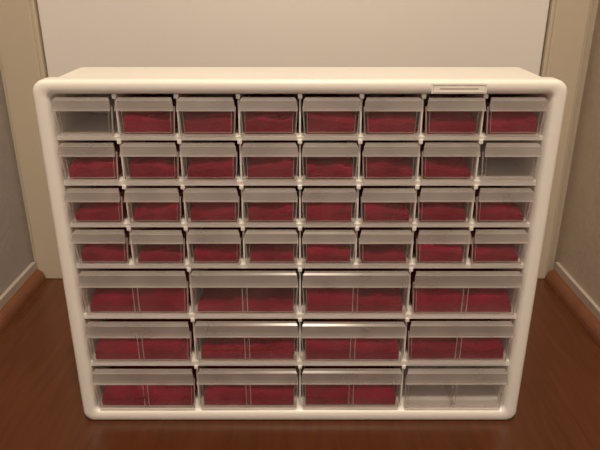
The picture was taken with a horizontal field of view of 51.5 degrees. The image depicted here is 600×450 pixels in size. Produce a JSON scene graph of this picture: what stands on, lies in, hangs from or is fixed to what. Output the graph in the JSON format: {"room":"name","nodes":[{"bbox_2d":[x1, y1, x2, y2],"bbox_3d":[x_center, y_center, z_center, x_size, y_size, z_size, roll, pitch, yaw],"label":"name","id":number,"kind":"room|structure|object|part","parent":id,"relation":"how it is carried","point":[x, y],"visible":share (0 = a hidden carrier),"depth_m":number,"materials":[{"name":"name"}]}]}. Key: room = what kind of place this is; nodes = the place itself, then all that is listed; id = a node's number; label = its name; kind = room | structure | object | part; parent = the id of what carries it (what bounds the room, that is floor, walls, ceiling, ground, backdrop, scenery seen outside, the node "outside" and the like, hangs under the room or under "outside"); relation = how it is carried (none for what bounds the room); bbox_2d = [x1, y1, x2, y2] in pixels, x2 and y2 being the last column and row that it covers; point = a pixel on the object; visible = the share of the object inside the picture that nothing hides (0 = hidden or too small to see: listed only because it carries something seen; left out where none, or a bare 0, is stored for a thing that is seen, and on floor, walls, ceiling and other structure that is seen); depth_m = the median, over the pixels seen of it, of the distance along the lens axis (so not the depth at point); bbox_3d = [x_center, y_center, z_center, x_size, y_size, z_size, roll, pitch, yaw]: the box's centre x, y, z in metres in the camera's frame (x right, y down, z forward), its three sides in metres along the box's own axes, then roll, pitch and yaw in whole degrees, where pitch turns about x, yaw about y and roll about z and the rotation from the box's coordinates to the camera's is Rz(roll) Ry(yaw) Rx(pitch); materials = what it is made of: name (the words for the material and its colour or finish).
{"room":"hallway","nodes":[
{"label":"hallway","id":0,"kind":"room"},
{"bbox_2d":[0,71,33,295],"bbox_3d":[-0.512,-0.612,-0.367,0.100,2.400,2.377,0,22,0],"label":"wall","id":1,"kind":"structure","parent":0,"point":[16,254],"depth_m":0.99,"materials":[{"name":"paint"}]},
{"bbox_2d":[0,262,45,334],"bbox_3d":[-0.452,0.505,0.026,0.020,0.034,2.270,0,22,0],"label":"baseboard","id":2,"kind":"structure","parent":1,"relation":"attached to","point":[18,294],"depth_m":1.00,"materials":[{"name":"paint"}]},
{"bbox_2d":[0,279,599,449],"bbox_3d":[-0.008,0.514,0.115,1.108,0.050,2.427,0,22,0],"label":"floor","id":3,"kind":"structure","parent":0,"point":[558,405],"depth_m":0.74,"materials":[{"name":"laminate"}]},
{"bbox_2d":[33,67,566,419],"bbox_3d":[0.000,0.028,0.716,0.515,0.401,0.123,0,22,0],"label":"drawer cabinet","id":4,"kind":"object","parent":3,"relation":"on","point":[234,243],"visible":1,"depth_m":0.67,"materials":[{"name":"white plastic"}]},
{"bbox_3d":[-0.210,-0.123,0.649,0.057,0.038,0.110,0,22,0],"label":"drawer","id":5,"kind":"part","parent":4,"relation":"part of","materials":[{"name":"grey plastic"}]},
{"bbox_3d":[-0.210,0.006,0.702,0.057,0.040,0.110,0,22,0],"label":"drawer","id":6,"kind":"part","parent":4,"relation":"part of","materials":[{"name":"grey plastic"}]},
{"bbox_3d":[-0.211,-0.036,0.684,0.057,0.039,0.110,0,22,0],"label":"drawer","id":7,"kind":"part","parent":4,"relation":"part of","materials":[{"name":"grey plastic"}]},
{"bbox_3d":[-0.210,-0.080,0.666,0.057,0.039,0.110,0,22,0],"label":"drawer","id":8,"kind":"part","parent":4,"relation":"part of","materials":[{"name":"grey plastic"}]},
{"bbox_3d":[-0.180,0.174,0.769,0.117,0.054,0.111,0,22,0],"label":"drawer","id":9,"kind":"part","parent":4,"relation":"part of","materials":[{"name":"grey plastic"}]},
{"bbox_3d":[-0.180,0.057,0.722,0.117,0.053,0.110,0,22,0],"label":"drawer","id":10,"kind":"part","parent":4,"relation":"part of","materials":[{"name":"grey plastic"}]},
{"bbox_3d":[-0.180,0.115,0.745,0.117,0.053,0.111,0,22,0],"label":"drawer","id":11,"kind":"part","parent":4,"relation":"part of","materials":[{"name":"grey plastic"}]},
{"bbox_3d":[-0.149,-0.080,0.666,0.057,0.039,0.110,0,22,0],"label":"drawer","id":12,"kind":"part","parent":4,"relation":"part of","materials":[{"name":"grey plastic"}]},
{"bbox_3d":[-0.150,-0.036,0.684,0.057,0.039,0.110,0,22,0],"label":"drawer","id":13,"kind":"part","parent":4,"relation":"part of","materials":[{"name":"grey plastic"}]},
{"bbox_3d":[-0.150,-0.123,0.649,0.057,0.038,0.110,0,22,0],"label":"drawer","id":14,"kind":"part","parent":4,"relation":"part of","materials":[{"name":"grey plastic"}]},
{"bbox_3d":[-0.150,0.007,0.701,0.057,0.040,0.111,0,22,0],"label":"drawer","id":15,"kind":"part","parent":4,"relation":"part of","materials":[{"name":"grey plastic"}]},
{"bbox_3d":[-0.091,-0.123,0.649,0.057,0.038,0.110,0,22,0],"label":"drawer","id":16,"kind":"part","parent":4,"relation":"part of","materials":[{"name":"grey plastic"}]},
{"bbox_3d":[-0.091,-0.080,0.666,0.057,0.039,0.111,0,22,0],"label":"drawer","id":17,"kind":"part","parent":4,"relation":"part of","materials":[{"name":"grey plastic"}]},
{"bbox_3d":[-0.090,-0.036,0.684,0.057,0.039,0.110,0,22,0],"label":"drawer","id":18,"kind":"part","parent":4,"relation":"part of","materials":[{"name":"grey plastic"}]},
{"bbox_3d":[-0.090,0.007,0.702,0.057,0.040,0.110,0,22,0],"label":"drawer","id":19,"kind":"part","parent":4,"relation":"part of","materials":[{"name":"grey plastic"}]},
{"bbox_3d":[-0.060,0.057,0.722,0.117,0.053,0.110,0,22,0],"label":"drawer","id":20,"kind":"part","parent":4,"relation":"part of","materials":[{"name":"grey plastic"}]},
{"bbox_3d":[-0.060,0.174,0.769,0.117,0.054,0.110,0,22,0],"label":"drawer","id":21,"kind":"part","parent":4,"relation":"part of","materials":[{"name":"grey plastic"}]},
{"bbox_3d":[-0.030,-0.123,0.649,0.057,0.038,0.110,0,22,0],"label":"drawer","id":22,"kind":"part","parent":4,"relation":"part of","materials":[{"name":"grey plastic"}]},
{"bbox_3d":[-0.060,0.115,0.745,0.117,0.053,0.110,0,22,0],"label":"drawer","id":23,"kind":"part","parent":4,"relation":"part of","materials":[{"name":"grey plastic"}]},
{"bbox_3d":[-0.031,-0.036,0.684,0.057,0.039,0.110,0,22,0],"label":"drawer","id":24,"kind":"part","parent":4,"relation":"part of","materials":[{"name":"grey plastic"}]},
{"bbox_3d":[-0.030,0.006,0.702,0.057,0.040,0.110,0,22,0],"label":"drawer","id":25,"kind":"part","parent":4,"relation":"part of","materials":[{"name":"grey plastic"}]},
{"bbox_3d":[-0.030,-0.080,0.666,0.057,0.039,0.111,0,22,0],"label":"drawer","id":26,"kind":"part","parent":4,"relation":"part of","materials":[{"name":"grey plastic"}]},
{"bbox_3d":[0.000,0.006,0.766,0.480,0.370,0.001,0,22,0],"label":"panel","id":27,"kind":"part","parent":4,"relation":"part of","materials":[{"name":"clear plastic"}]},
{"bbox_3d":[0.031,-0.123,0.649,0.057,0.038,0.110,0,22,0],"label":"drawer","id":28,"kind":"part","parent":4,"relation":"part of","materials":[{"name":"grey plastic"}]},
{"bbox_3d":[0.030,-0.080,0.666,0.057,0.039,0.111,0,22,0],"label":"drawer","id":29,"kind":"part","parent":4,"relation":"part of","materials":[{"name":"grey plastic"}]},
{"bbox_3d":[0.030,0.007,0.701,0.057,0.040,0.111,0,22,0],"label":"drawer","id":30,"kind":"part","parent":4,"relation":"part of","materials":[{"name":"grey plastic"}]},
{"bbox_3d":[0.060,0.174,0.769,0.117,0.054,0.110,0,22,0],"label":"drawer","id":31,"kind":"part","parent":4,"relation":"part of","materials":[{"name":"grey plastic"}]},
{"bbox_3d":[0.060,0.057,0.722,0.117,0.053,0.110,0,22,0],"label":"drawer","id":32,"kind":"part","parent":4,"relation":"part of","materials":[{"name":"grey plastic"}]},
{"bbox_3d":[0.060,0.115,0.745,0.117,0.053,0.111,0,22,0],"label":"drawer","id":33,"kind":"part","parent":4,"relation":"part of","materials":[{"name":"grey plastic"}]},
{"bbox_3d":[0.090,0.007,0.701,0.057,0.040,0.111,0,22,0],"label":"drawer","id":34,"kind":"part","parent":4,"relation":"part of","materials":[{"name":"grey plastic"}]},
{"bbox_3d":[0.090,-0.080,0.666,0.057,0.039,0.110,0,22,0],"label":"drawer","id":35,"kind":"part","parent":4,"relation":"part of","materials":[{"name":"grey plastic"}]},
{"bbox_3d":[0.090,-0.036,0.684,0.057,0.039,0.111,0,22,0],"label":"drawer","id":36,"kind":"part","parent":4,"relation":"part of","materials":[{"name":"grey plastic"}]},
{"bbox_3d":[0.090,-0.123,0.649,0.057,0.038,0.111,0,22,0],"label":"drawer","id":37,"kind":"part","parent":4,"relation":"part of","materials":[{"name":"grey plastic"}]},
{"bbox_3d":[0.150,-0.037,0.684,0.057,0.039,0.110,0,22,0],"label":"drawer","id":38,"kind":"part","parent":4,"relation":"part of","materials":[{"name":"grey plastic"}]},
{"bbox_3d":[0.150,-0.080,0.666,0.057,0.039,0.110,0,22,0],"label":"drawer","id":39,"kind":"part","parent":4,"relation":"part of","materials":[{"name":"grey plastic"}]},
{"bbox_3d":[0.150,-0.123,0.649,0.057,0.038,0.110,0,22,0],"label":"drawer","id":40,"kind":"part","parent":4,"relation":"part of","materials":[{"name":"grey plastic"}]},
{"bbox_3d":[0.180,0.174,0.769,0.117,0.054,0.110,0,22,0],"label":"drawer","id":41,"kind":"part","parent":4,"relation":"part of","materials":[{"name":"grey plastic"}]},
{"bbox_3d":[0.152,-0.131,0.595,0.053,0.010,0.005,0,22,0],"label":"label plate","id":42,"kind":"part","parent":4,"relation":"part of","materials":[{"name":"white plastic"}]},
{"bbox_3d":[0.180,0.115,0.746,0.117,0.053,0.110,0,22,0],"label":"drawer","id":43,"kind":"part","parent":4,"relation":"part of","materials":[{"name":"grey plastic"}]},
{"bbox_3d":[0.150,0.007,0.701,0.057,0.040,0.111,0,22,0],"label":"drawer","id":44,"kind":"part","parent":4,"relation":"part of","materials":[{"name":"clear plastic"}]},
{"bbox_3d":[0.181,0.058,0.722,0.117,0.053,0.111,0,22,0],"label":"drawer","id":45,"kind":"part","parent":4,"relation":"part of","materials":[{"name":"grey plastic"}]},
{"bbox_3d":[0.210,-0.037,0.684,0.057,0.039,0.110,0,22,0],"label":"drawer","id":46,"kind":"part","parent":4,"relation":"part of","materials":[{"name":"grey plastic"}]},
{"bbox_3d":[0.210,0.006,0.702,0.057,0.040,0.110,0,22,0],"label":"drawer","id":47,"kind":"part","parent":4,"relation":"part of","materials":[{"name":"grey plastic"}]},
{"bbox_3d":[0.210,-0.080,0.666,0.057,0.039,0.111,0,22,0],"label":"drawer","id":48,"kind":"part","parent":4,"relation":"part of","materials":[{"name":"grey plastic"}]},
{"bbox_3d":[0.210,-0.123,0.649,0.057,0.038,0.110,0,22,0],"label":"drawer","id":49,"kind":"part","parent":4,"relation":"part of","materials":[{"name":"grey plastic"}]},
{"bbox_2d":[553,0,599,307],"bbox_3d":[0.496,-0.612,-0.367,0.100,2.400,2.377,0,22,0],"label":"wall","id":50,"kind":"structure","parent":0,"point":[578,245],"depth_m":0.96,"materials":[{"name":"paint"}]},
{"bbox_2d":[545,262,599,348],"bbox_3d":[0.436,0.505,0.026,0.020,0.034,2.270,0,22,0],"label":"baseboard","id":51,"kind":"structure","parent":50,"relation":"attached to","point":[576,300],"depth_m":0.98,"materials":[{"name":"paint"}]},
{"bbox_3d":[-0.008,-2.010,0.317,0.908,0.320,0.100,0,22,0],"label":"wall","id":52,"kind":"structure","parent":0,"visible":0},
{"bbox_2d":[0,0,62,278],"bbox_3d":[-0.428,-0.882,0.728,0.068,2.080,0.064,0,22,0],"label":"trim","id":53,"kind":"structure","parent":52,"relation":"attached to","point":[22,54],"depth_m":0.98,"materials":[{"name":"paint"}]},
{"bbox_2d":[37,0,549,76],"bbox_3d":[-0.010,-0.856,0.735,0.765,2.014,0.039,0,22,0],"label":"door slab","id":54,"kind":"structure","parent":52,"relation":"in","point":[76,34],"depth_m":0.94,"materials":[{"name":"white paint"}]},
{"bbox_2d":[537,0,598,278],"bbox_3d":[0.404,-0.882,0.728,0.060,2.080,0.064,0,22,0],"label":"trim","id":55,"kind":"structure","parent":52,"relation":"attached to","point":[567,25],"depth_m":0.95,"materials":[{"name":"paint"}]}
]}

